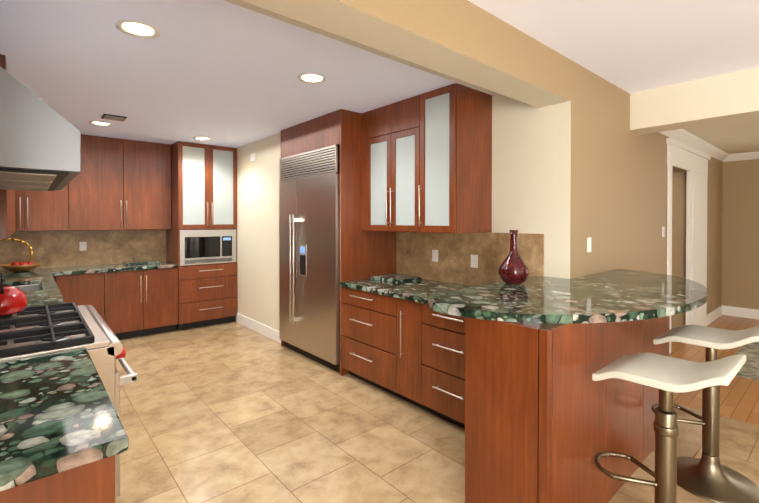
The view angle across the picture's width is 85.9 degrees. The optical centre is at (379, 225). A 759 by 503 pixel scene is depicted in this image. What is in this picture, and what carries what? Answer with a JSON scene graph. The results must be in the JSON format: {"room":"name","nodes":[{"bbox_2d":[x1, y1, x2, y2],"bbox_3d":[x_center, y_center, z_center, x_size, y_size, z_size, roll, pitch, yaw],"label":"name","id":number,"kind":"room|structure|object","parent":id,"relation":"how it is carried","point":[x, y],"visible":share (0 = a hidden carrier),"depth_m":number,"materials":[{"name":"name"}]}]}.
{"room":"kitchen","nodes":[
{"label":"kitchen","id":0,"kind":"room"},
{"bbox_2d":[0,0,491,147],"bbox_3d":[-1.828,-1.184,4.091,3.460,0.120,4.550,0,1,-41],"label":"ceiling","id":1,"kind":"structure","parent":0,"point":[224,73],"depth_m":2.91,"materials":[{"name":"white paint"}]},
{"bbox_2d":[89,121,111,125],"bbox_3d":[-3.071,-1.119,4.491,0.216,0.008,0.216,0,1,-41],"label":"recessed light","id":2,"kind":"object","parent":1,"relation":"in","point":[100,123],"visible":1,"depth_m":4.50,"materials":[{"name":"white glass"}]},
{"bbox_2d":[101,114,126,120],"bbox_3d":[-2.763,-1.116,4.242,0.200,0.014,0.200,0,1,-41],"label":"ceiling vent","id":3,"kind":"object","parent":1,"relation":"in","point":[113,117],"visible":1,"depth_m":4.21,"materials":[{"name":"black metal"}]},
{"bbox_2d":[116,20,159,37],"bbox_3d":[-1.353,-1.099,2.288,0.216,0.008,0.216,0,1,-41],"label":"recessed light","id":4,"kind":"object","parent":1,"relation":"in","point":[136,28],"visible":0.98,"depth_m":2.28,"materials":[{"name":"white glass"}]},
{"bbox_2d":[193,137,210,139],"bbox_3d":[-2.303,-1.127,5.300,0.216,0.008,0.216,0,1,-41],"label":"recessed light","id":5,"kind":"object","parent":1,"relation":"in","point":[202,138],"visible":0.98,"depth_m":5.31,"materials":[{"name":"white glass"}]},
{"bbox_2d":[297,73,325,82],"bbox_3d":[-0.509,-1.106,3.071,0.216,0.008,0.216,0,1,-41],"label":"recessed light","id":6,"kind":"object","parent":1,"relation":"in","point":[311,78],"visible":1,"depth_m":3.06,"materials":[{"name":"white glass"}]},
{"bbox_2d":[235,133,280,330],"bbox_3d":[-1.570,0.149,5.932,0.680,2.580,2.120,0,1,-41],"label":"wall","id":7,"kind":"structure","parent":0,"point":[258,240],"depth_m":5.46,"materials":[{"name":"beige paint"}]},
{"bbox_2d":[251,153,255,161],"bbox_3d":[-1.711,-0.917,5.536,0.033,0.100,0.120,0,1,-41],"label":"box","id":8,"kind":"object","parent":7,"relation":"attached to","point":[253,157],"visible":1,"depth_m":5.50,"materials":[{"name":"white plastic"}]},
{"bbox_2d":[237,313,280,342],"bbox_3d":[-1.626,1.373,5.475,0.013,0.140,1.485,0,1,-41],"label":"baseboard","id":9,"kind":"structure","parent":7,"relation":"attached to","point":[273,334],"depth_m":5.43,"materials":[{"name":"white wood"}]},
{"bbox_2d":[115,315,758,502],"bbox_3d":[1.905,1.483,3.926,9.060,0.050,9.920,0,1,-41],"label":"floor","id":10,"kind":"structure","parent":0,"point":[232,412],"depth_m":2.90,"materials":[{"name":"tile"}]},
{"bbox_2d":[0,455,114,502],"bbox_3d":[-1.103,1.049,1.093,0.603,0.872,0.513,0,1,-41],"label":"base cabinet","id":11,"kind":"object","parent":10,"relation":"on","point":[93,482],"depth_m":1.03,"materials":[{"name":"brown wood"}]},
{"bbox_2d":[0,268,128,490],"bbox_3d":[-2.648,0.677,2.900,0.633,0.246,5.303,0,1,-41],"label":"countertop","id":12,"kind":"structure","parent":11,"relation":"on","point":[58,413],"depth_m":1.24,"materials":[{"name":"stone"}]},
{"bbox_2d":[0,238,32,260],"bbox_3d":[-3.354,0.332,3.659,0.376,0.429,0.141,0,1,-41],"label":"faucet","id":13,"kind":"object","parent":12,"relation":"on","point":[27,245],"visible":0.92,"depth_m":3.77,"materials":[{"name":"gold metal"}]},
{"bbox_2d":[0,261,41,271],"bbox_3d":[-4.154,0.479,4.734,0.380,0.115,0.380,0,1,-41],"label":"fruit bowl","id":14,"kind":"object","parent":12,"relation":"on","point":[21,266],"visible":1,"depth_m":4.66,"materials":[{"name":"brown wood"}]},
{"bbox_2d":[0,302,136,502],"bbox_3d":[-1.878,0.995,2.172,0.843,0.960,1.136,0,1,-41],"label":"range","id":15,"kind":"object","parent":10,"relation":"on","point":[32,331],"visible":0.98,"depth_m":1.98,"materials":[{"name":"silver metal"}]},
{"bbox_2d":[0,273,27,315],"bbox_3d":[-2.230,0.396,2.415,0.220,0.238,0.276,0,1,-41],"label":"kettle","id":16,"kind":"object","parent":15,"relation":"on","point":[13,300],"visible":1,"depth_m":2.36,"materials":[{"name":"red metal"}]},
{"bbox_2d":[53,272,104,320],"bbox_3d":[-3.737,1.011,5.051,0.475,0.872,0.628,0,1,-41],"label":"base cabinet","id":17,"kind":"object","parent":10,"relation":"on","point":[81,289],"depth_m":4.84,"materials":[{"name":"brown wood"}]},
{"bbox_2d":[105,267,177,339],"bbox_3d":[-3.242,1.007,5.479,0.833,0.872,0.628,0,1,-41],"label":"base cabinet","id":18,"kind":"object","parent":10,"relation":"on","point":[130,304],"depth_m":5.23,"materials":[{"name":"brown wood"}]},
{"bbox_2d":[49,261,177,275],"bbox_3d":[-3.426,0.551,5.302,1.333,0.040,0.648,0,1,-41],"label":"countertop","id":19,"kind":"structure","parent":18,"relation":"on","point":[71,270],"depth_m":5.13,"materials":[{"name":"stone"}]},
{"bbox_2d":[123,260,159,264],"bbox_3d":[-3.269,0.513,5.591,0.400,0.030,0.260,0,1,-41],"label":"board","id":20,"kind":"object","parent":19,"relation":"on","point":[141,262],"visible":1,"depth_m":5.53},
{"bbox_2d":[166,141,236,329],"bbox_3d":[-2.602,0.150,5.985,0.808,2.577,0.686,0,1,-41],"label":"tall cabinet","id":21,"kind":"object","parent":10,"relation":"on","point":[201,243],"visible":1,"depth_m":5.72,"materials":[{"name":"brown wood"}]},
{"bbox_2d":[279,145,339,372],"bbox_3d":[-0.539,0.332,4.611,0.845,2.240,1.190,0,1,-41],"label":"refrigerator","id":22,"kind":"object","parent":10,"relation":"on","point":[309,253],"visible":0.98,"depth_m":4.29,"materials":[{"name":"silver metal"}]},
{"bbox_2d":[281,109,395,375],"bbox_3d":[-0.495,0.163,4.640,0.738,2.577,1.238,0,1,-41],"label":"tall cabinet","id":23,"kind":"object","parent":10,"relation":"on","point":[366,254],"visible":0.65,"depth_m":4.06,"materials":[{"name":"brown wood"}]},
{"bbox_2d":[342,287,393,394],"bbox_3d":[0.164,1.022,3.885,0.738,0.872,0.778,0,1,-41],"label":"base cabinet","id":24,"kind":"object","parent":10,"relation":"on","point":[367,317],"depth_m":3.62,"materials":[{"name":"brown wood"}]},
{"bbox_2d":[339,278,473,303],"bbox_3d":[0.522,0.569,3.444,0.768,0.040,1.903,0,1,-41],"label":"countertop","id":25,"kind":"structure","parent":24,"relation":"on","point":[421,291],"depth_m":3.58,"materials":[{"name":"stone"}]},
{"bbox_2d":[371,273,421,282],"bbox_3d":[0.166,0.528,4.079,0.320,0.030,0.400,0,1,-41],"label":"board","id":26,"kind":"object","parent":25,"relation":"on","point":[397,278],"visible":1,"depth_m":4.00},
{"bbox_2d":[394,297,417,405],"bbox_3d":[0.510,1.026,3.485,0.738,0.872,0.279,0,1,-41],"label":"base cabinet","id":27,"kind":"object","parent":10,"relation":"on","point":[412,352],"depth_m":3.26,"materials":[{"name":"brown wood"}]},
{"bbox_2d":[418,302,464,427],"bbox_3d":[0.750,1.029,3.208,0.738,0.872,0.455,0,1,-41],"label":"base cabinet","id":28,"kind":"object","parent":10,"relation":"on","point":[441,336],"depth_m":2.99,"materials":[{"name":"brown wood"}]},
{"bbox_2d":[465,316,668,502],"bbox_3d":[1.239,0.957,2.466,1.770,1.030,0.430,0,1,-41],"label":"base cabinet","id":29,"kind":"object","parent":10,"relation":"on","point":[548,419],"visible":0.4,"depth_m":1.93,"materials":[{"name":"brown wood"}]},
{"bbox_2d":[428,269,707,323],"bbox_3d":[1.419,0.420,2.643,2.420,0.040,1.070,0,1,-41],"label":"countertop","id":30,"kind":"structure","parent":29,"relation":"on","point":[619,295],"depth_m":2.22,"materials":[{"name":"stone"}]},
{"bbox_2d":[498,230,528,284],"bbox_3d":[0.915,0.216,2.781,0.200,0.365,0.200,0,1,-41],"label":"vase","id":31,"kind":"object","parent":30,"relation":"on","point":[513,269],"visible":1,"depth_m":2.73,"materials":[{"name":"red glass"}]},
{"bbox_2d":[592,352,745,502],"bbox_3d":[1.248,1.016,1.821,0.450,0.924,0.531,0,1,-41],"label":"stool","id":32,"kind":"object","parent":10,"relation":"on","point":[667,376],"visible":1,"depth_m":1.77,"materials":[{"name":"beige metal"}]},
{"bbox_2d":[652,325,758,502],"bbox_3d":[1.890,1.011,2.364,0.450,0.924,0.531,0,1,-41],"label":"stool","id":33,"kind":"object","parent":10,"relation":"on","point":[708,476],"visible":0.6,"depth_m":2.31,"materials":[{"name":"beige metal"}]},
{"bbox_2d":[735,342,758,380],"bbox_3d":[4.731,1.451,4.028,2.050,0.012,1.780,0,1,-41],"label":"dining rug","id":34,"kind":"object","parent":10,"relation":"on","point":[749,369],"visible":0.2,"depth_m":4.28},
{"bbox_2d":[488,91,538,233],"bbox_3d":[-0.287,0.096,5.157,0.250,2.700,4.970,0,1,-41],"label":"wall","id":35,"kind":"structure","parent":0,"point":[515,129],"depth_m":3.35,"materials":[{"name":"beige paint"}]},
{"bbox_2d":[361,83,491,232],"bbox_3d":[0.376,-0.529,3.781,0.536,1.177,1.190,0,1,-41],"label":"upper cabinet","id":36,"kind":"object","parent":35,"relation":"attached to","point":[426,162],"visible":1,"depth_m":3.44,"materials":[{"name":"brown wood"}]},
{"bbox_2d":[396,232,543,285],"bbox_3d":[0.729,0.303,3.781,0.012,0.484,1.656,0,1,-41],"label":"backsplash","id":37,"kind":"structure","parent":35,"relation":"attached to","point":[456,251],"depth_m":3.73,"materials":[{"name":"stone"}]},
{"bbox_2d":[432,250,437,261],"bbox_3d":[0.543,0.297,3.979,0.007,0.115,0.075,0,1,-41],"label":"electrical outlet","id":38,"kind":"object","parent":37,"relation":"attached to","point":[435,255],"visible":1,"depth_m":3.97,"materials":[{"name":"white plastic"}]},
{"bbox_2d":[471,255,477,267],"bbox_3d":[0.844,0.321,3.632,0.007,0.115,0.075,0,1,-41],"label":"electrical outlet","id":39,"kind":"object","parent":37,"relation":"attached to","point":[474,261],"visible":1,"depth_m":3.62,"materials":[{"name":"white plastic"}]},
{"bbox_2d":[468,0,758,93],"bbox_3d":[1.811,-1.203,0.812,4.680,0.020,5.170,0,1,-41],"label":"ceiling","id":40,"kind":"structure","parent":0,"point":[631,46],"depth_m":2.59,"materials":[{"name":"white paint"}]},
{"bbox_2d":[242,0,570,107],"bbox_3d":[0.016,-1.064,1.959,3.460,0.320,0.250,0,1,-41],"label":"beam","id":41,"kind":"structure","parent":40,"relation":"attached to","point":[468,41],"depth_m":2.17,"materials":[{"name":"beige paint"}]},
{"bbox_2d":[630,67,758,133],"bbox_3d":[3.914,-1.048,2.188,0.300,0.355,4.500,0,1,-41],"label":"beam","id":42,"kind":"structure","parent":40,"relation":"attached to","point":[728,97],"depth_m":3.43,"materials":[{"name":"beige paint"}]},
{"bbox_2d":[538,60,722,328],"bbox_3d":[3.368,0.099,4.866,5.400,2.700,0.250,0,1,-41],"label":"wall","id":43,"kind":"structure","parent":0,"point":[602,175],"depth_m":3.47,"materials":[{"name":"beige paint"}]},
{"bbox_2d":[587,237,590,251],"bbox_3d":[1.653,0.155,3.211,0.075,0.115,0.008,0,1,-41],"label":"light switch","id":44,"kind":"object","parent":43,"relation":"attached to","point":[589,244],"visible":1,"depth_m":3.20,"materials":[{"name":"white plastic"}]},
{"bbox_2d":[662,227,664,236],"bbox_3d":[3.121,0.073,4.479,0.075,0.115,0.008,0,1,-41],"label":"light switch","id":45,"kind":"object","parent":43,"relation":"attached to","point":[663,231],"visible":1,"depth_m":4.47,"materials":[{"name":"white plastic"}]},
{"bbox_2d":[666,138,710,353],"bbox_3d":[3.929,0.236,5.151,1.920,2.420,0.049,0,1,-41],"label":"door frame","id":46,"kind":"structure","parent":43,"relation":"attached to","point":[696,228],"depth_m":5.15,"materials":[{"name":"white wood"}]},
{"bbox_2d":[659,129,729,161],"bbox_3d":[4.017,-1.051,5.190,3.780,0.105,0.088,0,1,-41],"label":"crown molding","id":47,"kind":"structure","parent":43,"relation":"attached to","point":[689,139],"depth_m":5.23,"materials":[{"name":"white"}]},
{"bbox_2d":[706,305,722,325],"bbox_3d":[5.038,1.362,6.146,1.145,0.150,0.015,0,1,-41],"label":"baseboard","id":48,"kind":"structure","parent":43,"relation":"attached to","point":[716,313],"depth_m":6.15,"materials":[{"name":"white wood"}]},
{"bbox_2d":[683,118,758,153],"bbox_3d":[5.496,-1.164,3.554,3.880,0.150,4.500,0,1,-41],"label":"ceiling","id":49,"kind":"structure","parent":0,"point":[740,136],"depth_m":4.95,"materials":[{"name":"beige paint"}]},
{"bbox_2d":[721,159,758,309],"bbox_3d":[6.413,0.093,5.548,0.100,2.700,6.300,0,1,-41],"label":"wall","id":50,"kind":"structure","parent":0,"point":[740,233],"depth_m":6.37,"materials":[{"name":"beige paint"}]},
{"bbox_2d":[723,305,758,319],"bbox_3d":[6.958,1.374,4.842,0.015,0.150,4.500,0,1,-41],"label":"baseboard","id":51,"kind":"structure","parent":50,"relation":"attached to","point":[727,310],"depth_m":6.35,"materials":[{"name":"white wood"}]},
{"bbox_2d":[730,151,758,160],"bbox_3d":[6.930,-1.048,4.792,0.088,0.105,4.498,0,1,-41],"label":"crown molding","id":52,"kind":"structure","parent":50,"relation":"attached to","point":[748,155],"depth_m":6.29,"materials":[{"name":"white wood"}]},
{"bbox_3d":[-3.253,0.089,5.944,3.710,2.700,0.100,0,1,-41],"label":"wall","id":53,"kind":"structure","parent":0,"visible":0},
{"bbox_2d":[0,230,165,270],"bbox_3d":[-3.869,0.299,5.338,1.950,0.464,0.012,0,1,-41],"label":"backsplash","id":54,"kind":"structure","parent":53,"relation":"attached to","point":[51,249],"depth_m":5.34,"materials":[{"name":"stone"}]},
{"bbox_2d":[79,242,86,250],"bbox_3d":[-3.870,0.275,5.322,0.075,0.115,0.007,0,1,-41],"label":"electrical outlet","id":55,"kind":"object","parent":54,"relation":"attached to","point":[82,246],"visible":1,"depth_m":5.32,"materials":[{"name":"white plastic"}]},
{"bbox_2d":[15,134,170,230],"bbox_3d":[-3.758,-0.532,5.192,1.966,1.197,0.366,0,1,-41],"label":"upper cabinet","id":56,"kind":"object","parent":53,"relation":"attached to","point":[118,184],"visible":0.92,"depth_m":5.24,"materials":[{"name":"brown wood"}]},
{"bbox_3d":[-1.517,0.135,1.022,0.100,2.700,9.820,0,1,-41],"label":"wall","id":57,"kind":"structure","parent":0,"visible":0},
{"bbox_2d":[0,55,15,238],"bbox_3d":[-2.437,-0.553,2.411,0.328,1.290,5.635,0,1,-41],"label":"upper cabinet","id":58,"kind":"object","parent":57,"relation":"attached to","point":[7,216],"visible":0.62,"depth_m":2.67,"materials":[{"name":"brown wood"}]},
{"bbox_2d":[0,66,80,190],"bbox_3d":[-1.983,-0.660,2.098,0.608,0.882,1.370,0,1,-41],"label":"range hood","id":59,"kind":"object","parent":57,"relation":"attached to","point":[40,144],"visible":1,"depth_m":1.69,"materials":[{"name":"silver metal"}]}
]}

